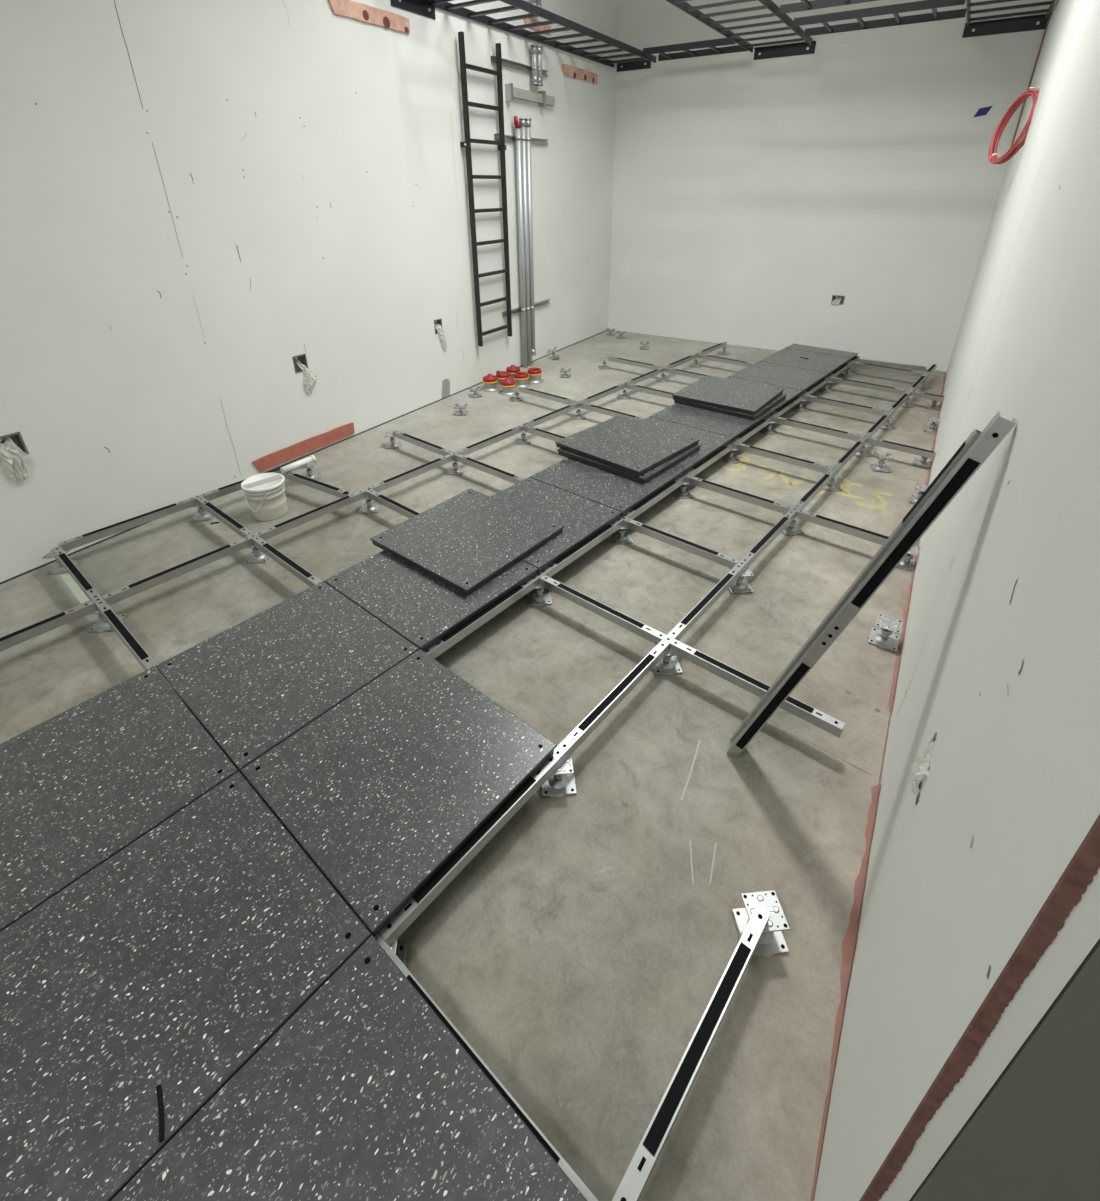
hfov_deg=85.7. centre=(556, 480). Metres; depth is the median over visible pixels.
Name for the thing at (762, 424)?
stringer
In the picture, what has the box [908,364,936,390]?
stringer
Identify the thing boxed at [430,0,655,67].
runway
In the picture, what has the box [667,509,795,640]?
stringer
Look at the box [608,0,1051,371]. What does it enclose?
wall
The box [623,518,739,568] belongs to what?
stringer
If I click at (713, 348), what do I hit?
stringer
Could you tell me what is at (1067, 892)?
trim
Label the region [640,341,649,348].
pedestal
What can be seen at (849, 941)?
baseboard
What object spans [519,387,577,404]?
stringer
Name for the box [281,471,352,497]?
stringer
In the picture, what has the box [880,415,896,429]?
pedestal
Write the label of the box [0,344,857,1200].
floor
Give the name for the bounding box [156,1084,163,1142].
plastic shim
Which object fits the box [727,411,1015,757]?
stringer
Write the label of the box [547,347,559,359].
pedestal
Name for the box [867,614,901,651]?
pedestal
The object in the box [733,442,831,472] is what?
stringer
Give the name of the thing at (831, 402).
stringer
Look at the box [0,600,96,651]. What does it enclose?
stringer
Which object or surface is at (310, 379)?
plastic film
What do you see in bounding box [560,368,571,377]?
pedestal
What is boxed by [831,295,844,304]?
junction box
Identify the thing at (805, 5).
runway
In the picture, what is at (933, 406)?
pedestal
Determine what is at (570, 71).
strip
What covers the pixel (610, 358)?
stringer
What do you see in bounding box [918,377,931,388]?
pedestal
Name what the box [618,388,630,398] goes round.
pedestal
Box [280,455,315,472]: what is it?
tube
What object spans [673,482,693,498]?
pedestal
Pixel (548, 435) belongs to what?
stringer
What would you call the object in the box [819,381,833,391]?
pedestal
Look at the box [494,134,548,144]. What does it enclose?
channel
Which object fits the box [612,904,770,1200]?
stringer
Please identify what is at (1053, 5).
trim
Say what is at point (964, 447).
stringer
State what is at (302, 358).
junction box
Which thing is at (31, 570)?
baseboard
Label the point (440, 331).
plastic film
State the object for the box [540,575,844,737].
stringer
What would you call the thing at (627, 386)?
stringer
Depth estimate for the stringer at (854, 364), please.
5.19 m
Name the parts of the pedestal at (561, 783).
plate, head plate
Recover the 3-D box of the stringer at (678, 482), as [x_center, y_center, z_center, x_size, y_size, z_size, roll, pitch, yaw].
[0.710,-0.014,3.292,0.032,0.038,1.208,20,33,35]
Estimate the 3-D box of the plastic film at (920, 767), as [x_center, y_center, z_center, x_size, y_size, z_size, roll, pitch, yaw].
[0.667,0.523,1.083,0.024,0.109,0.066,15,30,28]
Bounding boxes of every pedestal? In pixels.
[42,550,81,574]
[87,603,127,632]
[190,504,213,521]
[244,540,269,563]
[301,462,320,479]
[359,493,379,513]
[382,937,406,965]
[385,432,400,448]
[447,460,464,474]
[453,403,467,414]
[468,386,481,397]
[511,388,522,401]
[516,431,530,443]
[527,585,551,605]
[541,755,576,797]
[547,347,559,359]
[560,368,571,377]
[571,408,585,419]
[599,358,609,369]
[606,328,614,334]
[610,526,632,543]
[616,331,625,337]
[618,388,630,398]
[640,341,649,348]
[653,644,682,674]
[656,372,668,381]
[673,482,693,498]
[689,358,701,366]
[718,345,729,354]
[721,449,740,462]
[728,568,753,593]
[732,890,789,958]
[760,422,777,434]
[782,514,803,534]
[792,400,808,411]
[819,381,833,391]
[823,473,842,490]
[841,366,854,375]
[855,441,871,456]
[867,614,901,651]
[870,451,892,471]
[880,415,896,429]
[897,546,920,570]
[901,396,915,407]
[908,483,928,503]
[913,456,931,467]
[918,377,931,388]
[923,417,939,433]
[925,401,939,409]
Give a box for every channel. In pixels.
[490,55,547,76]
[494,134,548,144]
[502,299,549,316]
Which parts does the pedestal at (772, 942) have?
plate, head plate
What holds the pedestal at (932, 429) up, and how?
on the floor at (581, 953)
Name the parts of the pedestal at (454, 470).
plate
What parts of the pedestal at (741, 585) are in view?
plate, head plate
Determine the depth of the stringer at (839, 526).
2.94 m
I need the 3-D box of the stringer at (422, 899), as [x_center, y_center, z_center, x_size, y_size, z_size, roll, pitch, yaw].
[0.004,0.786,1.686,0.031,0.038,1.187,20,33,35]
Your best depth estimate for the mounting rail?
4.87 m
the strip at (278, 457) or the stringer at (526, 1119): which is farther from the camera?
the strip at (278, 457)
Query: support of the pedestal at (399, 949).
on the floor at (581, 953)
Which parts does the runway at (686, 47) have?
rail, rail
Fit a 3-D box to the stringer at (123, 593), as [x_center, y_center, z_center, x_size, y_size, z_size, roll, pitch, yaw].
[-1.400,0.272,2.741,0.031,0.038,1.187,20,33,35]
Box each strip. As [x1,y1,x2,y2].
[252,423,354,471]
[328,0,409,33]
[524,18,550,34]
[561,64,597,83]
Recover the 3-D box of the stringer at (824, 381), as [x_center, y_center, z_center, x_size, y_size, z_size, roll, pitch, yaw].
[2.275,-0.852,4.966,0.030,0.038,1.208,20,33,35]
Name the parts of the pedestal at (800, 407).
plate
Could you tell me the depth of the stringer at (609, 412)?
4.25 m
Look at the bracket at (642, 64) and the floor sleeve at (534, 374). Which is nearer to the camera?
the floor sleeve at (534, 374)
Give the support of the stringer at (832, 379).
on the pedestal at (906, 404)
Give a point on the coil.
(993, 156)
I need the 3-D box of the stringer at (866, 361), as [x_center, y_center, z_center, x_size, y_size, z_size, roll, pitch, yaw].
[3.071,-1.061,5.432,0.551,0.036,0.030,15,30,28]
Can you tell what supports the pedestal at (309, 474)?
on the floor at (581, 953)
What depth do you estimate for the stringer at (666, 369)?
5.12 m
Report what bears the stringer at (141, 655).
on the pedestal at (101, 625)
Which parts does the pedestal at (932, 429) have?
plate, head plate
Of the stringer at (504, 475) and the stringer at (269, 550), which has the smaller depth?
the stringer at (269, 550)
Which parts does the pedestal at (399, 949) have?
head plate, plate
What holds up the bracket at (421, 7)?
attached to the wall at (198, 198)
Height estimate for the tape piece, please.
0.073 m
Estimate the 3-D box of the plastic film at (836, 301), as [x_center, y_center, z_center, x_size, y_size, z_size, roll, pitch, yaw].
[2.716,-1.747,5.753,0.080,0.099,0.044,15,30,28]
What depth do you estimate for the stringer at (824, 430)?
3.80 m
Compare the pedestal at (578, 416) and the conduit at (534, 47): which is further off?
the conduit at (534, 47)
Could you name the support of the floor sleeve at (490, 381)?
on the floor at (581, 953)
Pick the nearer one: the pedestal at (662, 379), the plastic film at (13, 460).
the plastic film at (13, 460)
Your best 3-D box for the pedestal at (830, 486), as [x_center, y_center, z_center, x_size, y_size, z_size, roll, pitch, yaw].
[1.569,0.002,3.385,0.110,0.086,0.112,-3,26,-4]
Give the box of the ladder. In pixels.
[458,31,511,346]
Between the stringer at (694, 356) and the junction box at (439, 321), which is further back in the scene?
the stringer at (694, 356)
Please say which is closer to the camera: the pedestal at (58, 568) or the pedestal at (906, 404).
the pedestal at (58, 568)
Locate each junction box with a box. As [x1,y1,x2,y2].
[0,432,27,453]
[292,354,307,372]
[434,319,441,333]
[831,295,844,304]
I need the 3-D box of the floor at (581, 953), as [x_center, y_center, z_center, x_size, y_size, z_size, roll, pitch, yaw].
[0.364,0.253,3.124,5.400,0.121,8.500,15,30,28]
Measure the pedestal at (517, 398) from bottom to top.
0.086 m
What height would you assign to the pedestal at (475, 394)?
0.060 m
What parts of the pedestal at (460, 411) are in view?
head plate, plate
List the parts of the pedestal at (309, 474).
head plate, plate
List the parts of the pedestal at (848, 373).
plate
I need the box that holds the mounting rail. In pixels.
[505,83,554,106]
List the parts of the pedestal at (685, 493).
plate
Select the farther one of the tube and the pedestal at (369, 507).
the tube
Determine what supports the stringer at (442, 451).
on the pedestal at (454, 470)
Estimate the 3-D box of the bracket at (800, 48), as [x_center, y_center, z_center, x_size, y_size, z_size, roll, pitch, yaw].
[1.991,-3.772,5.201,0.520,0.084,0.052,15,30,28]
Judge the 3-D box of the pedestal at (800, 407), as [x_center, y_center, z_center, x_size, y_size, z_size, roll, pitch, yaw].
[1.883,-0.589,4.574,0.110,0.086,0.112,-3,26,-4]
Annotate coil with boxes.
[988,87,1039,163]
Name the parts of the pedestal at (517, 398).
plate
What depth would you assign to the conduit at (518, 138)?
5.16 m
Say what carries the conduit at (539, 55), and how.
attached to the channel at (512, 64)
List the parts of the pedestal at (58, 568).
head plate, plate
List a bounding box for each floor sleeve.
[481,374,499,391]
[496,370,509,386]
[499,377,515,394]
[506,365,519,379]
[514,372,530,387]
[528,368,543,382]
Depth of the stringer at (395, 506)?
3.02 m
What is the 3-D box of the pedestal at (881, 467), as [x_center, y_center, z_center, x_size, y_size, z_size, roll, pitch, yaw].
[1.976,-0.113,3.599,0.098,0.088,0.098,6,27,13]
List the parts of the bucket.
handle, lid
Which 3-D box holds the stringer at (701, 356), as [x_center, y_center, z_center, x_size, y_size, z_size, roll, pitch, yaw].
[1.574,-1.110,5.493,0.578,0.038,0.030,20,33,35]
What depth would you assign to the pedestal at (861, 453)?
3.80 m
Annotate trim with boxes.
[859,814,1099,1200]
[1010,5,1053,147]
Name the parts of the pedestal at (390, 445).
head plate, plate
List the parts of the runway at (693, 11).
rail, rail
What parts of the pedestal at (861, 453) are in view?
plate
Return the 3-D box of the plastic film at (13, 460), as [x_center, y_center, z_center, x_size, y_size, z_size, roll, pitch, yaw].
[-2.333,-0.080,2.550,0.064,0.209,0.111,15,30,28]
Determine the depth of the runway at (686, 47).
5.27 m
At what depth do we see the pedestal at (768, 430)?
4.15 m
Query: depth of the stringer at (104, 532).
2.92 m
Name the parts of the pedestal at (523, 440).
plate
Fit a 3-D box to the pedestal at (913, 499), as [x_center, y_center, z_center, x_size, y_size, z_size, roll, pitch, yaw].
[1.987,0.077,3.228,0.110,0.086,0.112,15,30,28]
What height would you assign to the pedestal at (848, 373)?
0.086 m
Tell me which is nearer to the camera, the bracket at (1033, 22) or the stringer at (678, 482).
the stringer at (678, 482)
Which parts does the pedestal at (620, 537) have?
plate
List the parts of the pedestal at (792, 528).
plate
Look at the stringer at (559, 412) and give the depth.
4.34 m
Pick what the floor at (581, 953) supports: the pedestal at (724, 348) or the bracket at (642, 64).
the pedestal at (724, 348)
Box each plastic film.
[0,437,29,483]
[295,359,316,394]
[435,323,446,351]
[831,296,840,305]
[910,737,934,794]
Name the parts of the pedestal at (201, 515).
plate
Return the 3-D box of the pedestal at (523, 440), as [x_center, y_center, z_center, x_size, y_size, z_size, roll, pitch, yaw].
[-0.226,-0.303,4.022,0.110,0.086,0.112,-3,26,-4]
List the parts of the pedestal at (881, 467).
plate, head plate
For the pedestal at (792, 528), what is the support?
on the floor at (581, 953)
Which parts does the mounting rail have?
plate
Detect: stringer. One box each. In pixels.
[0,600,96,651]
[52,546,161,674]
[58,464,306,550]
[102,490,366,604]
[196,497,254,537]
[246,780,597,1200]
[251,536,321,586]
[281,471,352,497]
[366,489,419,518]
[368,425,522,491]
[378,640,669,945]
[392,430,452,455]
[424,518,623,658]
[454,453,523,483]
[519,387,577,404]
[523,383,624,426]
[523,425,565,440]
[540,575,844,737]
[579,402,644,420]
[608,356,662,369]
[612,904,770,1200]
[620,442,733,519]
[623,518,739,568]
[624,354,696,384]
[625,383,673,398]
[664,367,706,378]
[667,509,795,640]
[685,475,888,544]
[696,342,726,354]
[697,354,753,366]
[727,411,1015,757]
[730,429,980,741]
[731,395,803,442]
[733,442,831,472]
[772,416,935,458]
[793,437,865,509]
[801,362,851,394]
[803,394,886,415]
[829,377,944,401]
[849,356,859,361]
[851,362,923,376]
[858,359,926,370]
[863,391,910,436]
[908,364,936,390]
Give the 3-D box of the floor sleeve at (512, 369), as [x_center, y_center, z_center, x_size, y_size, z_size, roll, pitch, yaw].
[-0.389,-0.973,5.325,0.160,0.131,0.160,23,34,38]
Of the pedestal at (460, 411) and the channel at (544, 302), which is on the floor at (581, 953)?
the pedestal at (460, 411)
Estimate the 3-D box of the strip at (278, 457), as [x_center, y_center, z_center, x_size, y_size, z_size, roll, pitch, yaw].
[-1.606,-0.222,3.821,0.012,0.087,0.765,15,30,28]
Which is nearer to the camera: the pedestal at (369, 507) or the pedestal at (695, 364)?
the pedestal at (369, 507)
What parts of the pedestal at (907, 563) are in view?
plate, head plate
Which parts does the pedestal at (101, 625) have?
head plate, plate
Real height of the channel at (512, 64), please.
0.041 m
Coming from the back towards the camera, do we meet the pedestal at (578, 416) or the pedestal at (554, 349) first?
the pedestal at (554, 349)
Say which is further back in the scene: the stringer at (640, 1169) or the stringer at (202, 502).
the stringer at (202, 502)
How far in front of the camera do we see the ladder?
4.64 m
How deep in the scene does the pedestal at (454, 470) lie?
3.60 m
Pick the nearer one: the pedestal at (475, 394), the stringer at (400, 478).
the stringer at (400, 478)
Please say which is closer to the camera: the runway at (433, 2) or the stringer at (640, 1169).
the stringer at (640, 1169)
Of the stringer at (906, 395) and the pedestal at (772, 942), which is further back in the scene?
the stringer at (906, 395)
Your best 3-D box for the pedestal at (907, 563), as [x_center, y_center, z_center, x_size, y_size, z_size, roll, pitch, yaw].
[1.595,0.346,2.689,0.110,0.086,0.112,15,30,28]
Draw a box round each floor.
[0,331,944,1200]
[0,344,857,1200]
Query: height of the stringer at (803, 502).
0.038 m
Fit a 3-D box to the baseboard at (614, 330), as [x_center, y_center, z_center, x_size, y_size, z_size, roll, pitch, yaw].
[2.112,-1.415,6.328,3.450,0.006,0.002,15,30,28]
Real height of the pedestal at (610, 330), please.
0.060 m
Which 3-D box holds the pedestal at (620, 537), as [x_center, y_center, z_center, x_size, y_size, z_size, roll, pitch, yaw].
[0.318,0.249,2.901,0.110,0.086,0.112,-3,26,-4]
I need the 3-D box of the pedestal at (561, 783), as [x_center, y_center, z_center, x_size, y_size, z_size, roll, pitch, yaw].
[0.003,0.840,1.712,0.110,0.086,0.112,-3,26,-4]
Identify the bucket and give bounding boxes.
[241,473,287,520]
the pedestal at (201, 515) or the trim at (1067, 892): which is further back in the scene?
the pedestal at (201, 515)
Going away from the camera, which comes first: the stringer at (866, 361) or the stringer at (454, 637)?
the stringer at (454, 637)
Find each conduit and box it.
[514,116,527,367]
[519,118,531,365]
[526,118,535,355]
[530,44,538,84]
[536,0,541,7]
[536,45,542,85]
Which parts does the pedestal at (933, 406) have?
plate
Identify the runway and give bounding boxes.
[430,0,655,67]
[431,0,453,4]
[643,38,747,60]
[666,0,812,51]
[764,0,877,13]
[793,0,966,36]
[966,0,1055,27]
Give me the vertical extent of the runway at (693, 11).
0.050 m
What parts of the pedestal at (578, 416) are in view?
plate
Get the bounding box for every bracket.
[390,0,435,18]
[617,60,650,71]
[754,41,815,59]
[962,13,1051,37]
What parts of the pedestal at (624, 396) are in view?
plate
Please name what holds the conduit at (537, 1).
attached to the ceiling
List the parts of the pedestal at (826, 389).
plate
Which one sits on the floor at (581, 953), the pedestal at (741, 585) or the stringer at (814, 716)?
the pedestal at (741, 585)
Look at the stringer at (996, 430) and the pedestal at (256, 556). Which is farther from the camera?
the pedestal at (256, 556)
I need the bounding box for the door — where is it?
[909,938,1099,1200]
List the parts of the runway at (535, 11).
rail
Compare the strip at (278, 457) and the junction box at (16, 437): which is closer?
the junction box at (16, 437)
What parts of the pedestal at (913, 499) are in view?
plate, head plate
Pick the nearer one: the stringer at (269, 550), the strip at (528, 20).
the stringer at (269, 550)
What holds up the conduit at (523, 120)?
attached to the wall at (198, 198)
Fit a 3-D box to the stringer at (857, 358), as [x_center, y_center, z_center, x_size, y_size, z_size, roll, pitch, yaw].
[2.749,-1.106,5.472,0.030,0.038,0.256,20,33,35]
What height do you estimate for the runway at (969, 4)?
0.050 m
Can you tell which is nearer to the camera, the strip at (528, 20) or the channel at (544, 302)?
the strip at (528, 20)
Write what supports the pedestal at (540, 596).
on the floor at (581, 953)
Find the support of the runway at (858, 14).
attached to the runway at (969, 4)
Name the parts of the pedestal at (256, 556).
plate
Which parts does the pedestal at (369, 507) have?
plate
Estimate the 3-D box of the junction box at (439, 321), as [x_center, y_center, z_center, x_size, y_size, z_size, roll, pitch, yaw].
[-0.942,-1.205,4.631,0.053,0.106,0.086,15,30,28]
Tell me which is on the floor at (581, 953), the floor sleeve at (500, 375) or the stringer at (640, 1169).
the floor sleeve at (500, 375)
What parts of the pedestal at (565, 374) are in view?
plate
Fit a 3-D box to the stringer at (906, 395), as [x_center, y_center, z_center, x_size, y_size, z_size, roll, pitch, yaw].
[2.352,-0.471,4.196,0.032,0.038,1.187,20,33,35]
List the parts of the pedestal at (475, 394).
head plate, plate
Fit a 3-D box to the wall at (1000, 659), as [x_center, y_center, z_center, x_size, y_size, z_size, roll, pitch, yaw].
[2.001,-1.613,2.338,0.036,4.016,6.068,15,30,29]
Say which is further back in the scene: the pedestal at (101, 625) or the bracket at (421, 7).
the bracket at (421, 7)
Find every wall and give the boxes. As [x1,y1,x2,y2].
[0,0,618,581]
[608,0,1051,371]
[814,0,1099,1200]
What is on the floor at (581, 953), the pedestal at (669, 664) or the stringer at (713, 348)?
the pedestal at (669, 664)
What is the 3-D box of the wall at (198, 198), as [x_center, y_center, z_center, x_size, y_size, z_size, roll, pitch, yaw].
[-1.553,-2.055,3.213,0.161,3.961,8.163,15,30,28]
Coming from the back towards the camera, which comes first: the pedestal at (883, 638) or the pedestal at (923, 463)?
the pedestal at (923, 463)
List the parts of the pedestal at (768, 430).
plate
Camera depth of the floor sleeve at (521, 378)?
5.13 m
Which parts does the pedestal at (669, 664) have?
head plate, plate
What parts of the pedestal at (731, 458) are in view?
plate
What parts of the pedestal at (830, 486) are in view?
plate, head plate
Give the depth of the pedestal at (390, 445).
3.96 m
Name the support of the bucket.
on the floor at (581, 953)
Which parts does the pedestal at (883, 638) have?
plate, head plate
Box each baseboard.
[0,330,605,583]
[614,330,940,370]
[810,372,945,1200]
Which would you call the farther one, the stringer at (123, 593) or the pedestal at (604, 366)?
the pedestal at (604, 366)
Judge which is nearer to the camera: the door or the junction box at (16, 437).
the door
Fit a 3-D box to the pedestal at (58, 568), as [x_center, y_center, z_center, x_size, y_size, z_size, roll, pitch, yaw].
[-2.260,0.364,2.701,0.110,0.086,0.112,-3,26,-4]
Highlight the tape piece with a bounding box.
[974,106,991,116]
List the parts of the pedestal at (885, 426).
plate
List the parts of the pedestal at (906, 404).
plate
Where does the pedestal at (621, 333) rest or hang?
on the floor at (581, 953)
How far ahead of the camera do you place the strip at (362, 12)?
3.51 m
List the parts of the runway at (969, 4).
rail, rail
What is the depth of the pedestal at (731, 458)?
3.73 m
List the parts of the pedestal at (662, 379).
plate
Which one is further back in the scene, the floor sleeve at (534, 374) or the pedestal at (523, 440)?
the floor sleeve at (534, 374)
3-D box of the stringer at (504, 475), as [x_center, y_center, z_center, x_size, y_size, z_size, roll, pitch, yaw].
[-0.383,-0.061,3.402,0.578,0.038,0.030,20,33,35]
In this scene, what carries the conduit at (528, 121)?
attached to the wall at (198, 198)

